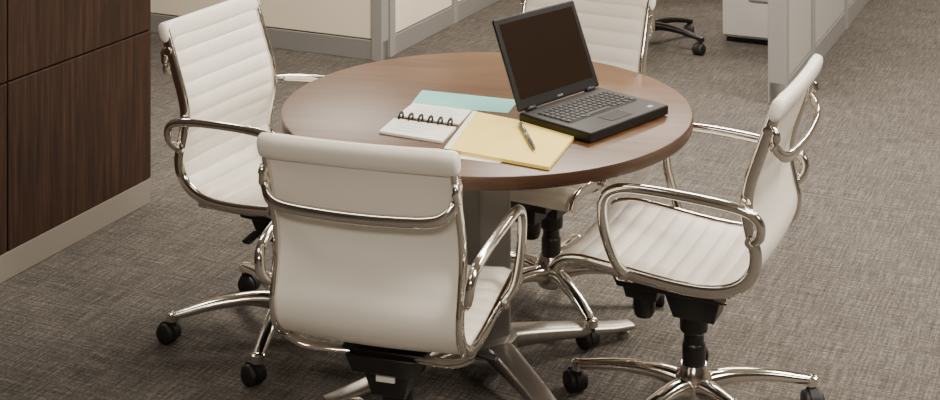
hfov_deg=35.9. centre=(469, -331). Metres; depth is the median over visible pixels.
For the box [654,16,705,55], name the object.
chair
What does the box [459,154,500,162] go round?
loose paper
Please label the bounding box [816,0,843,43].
panel
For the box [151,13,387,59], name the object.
base rail
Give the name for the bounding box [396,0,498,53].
base rail
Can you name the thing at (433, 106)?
notebook
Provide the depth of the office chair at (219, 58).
4.26 m
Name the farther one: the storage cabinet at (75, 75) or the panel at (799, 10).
the panel at (799, 10)
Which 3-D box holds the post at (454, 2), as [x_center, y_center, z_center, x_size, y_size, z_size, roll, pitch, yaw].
[-0.111,1.275,8.015,0.074,1.350,0.060,0,0,25]
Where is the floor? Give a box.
[0,0,939,399]
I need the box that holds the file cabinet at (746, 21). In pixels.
[723,0,767,44]
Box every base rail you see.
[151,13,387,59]
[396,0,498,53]
[769,0,868,102]
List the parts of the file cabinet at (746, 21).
kick plate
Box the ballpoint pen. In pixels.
[519,121,534,149]
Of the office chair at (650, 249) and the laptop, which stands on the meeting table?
the laptop
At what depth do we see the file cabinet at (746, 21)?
7.55 m
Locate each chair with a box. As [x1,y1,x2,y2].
[156,0,322,386]
[254,132,526,399]
[462,0,664,349]
[548,54,824,399]
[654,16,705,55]
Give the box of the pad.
[444,111,574,169]
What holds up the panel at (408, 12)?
on the base rail at (429, 26)
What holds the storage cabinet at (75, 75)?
on the floor
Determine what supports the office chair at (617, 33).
on the floor
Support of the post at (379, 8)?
on the floor
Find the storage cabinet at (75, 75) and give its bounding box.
[0,0,150,283]
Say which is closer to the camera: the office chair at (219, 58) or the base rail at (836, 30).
the office chair at (219, 58)
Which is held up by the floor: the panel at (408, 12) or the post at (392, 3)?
the post at (392, 3)
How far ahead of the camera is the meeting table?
3.98 m
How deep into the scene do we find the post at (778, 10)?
6.50 m
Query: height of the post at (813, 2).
1.350 m
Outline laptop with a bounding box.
[492,0,667,142]
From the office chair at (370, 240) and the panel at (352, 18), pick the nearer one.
the office chair at (370, 240)
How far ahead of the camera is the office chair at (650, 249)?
3.73 m
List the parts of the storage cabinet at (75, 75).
door panel, door panel, door panel, panel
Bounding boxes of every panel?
[151,0,370,38]
[396,0,451,32]
[789,0,810,75]
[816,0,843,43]
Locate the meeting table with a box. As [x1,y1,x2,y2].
[280,52,692,399]
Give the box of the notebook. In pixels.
[379,90,514,142]
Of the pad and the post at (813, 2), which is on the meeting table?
the pad
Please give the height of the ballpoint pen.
0.013 m
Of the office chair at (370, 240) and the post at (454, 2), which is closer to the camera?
the office chair at (370, 240)
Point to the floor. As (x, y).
(848, 297)
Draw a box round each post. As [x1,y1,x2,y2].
[371,0,388,60]
[389,0,395,57]
[451,0,457,23]
[768,0,788,103]
[811,0,815,55]

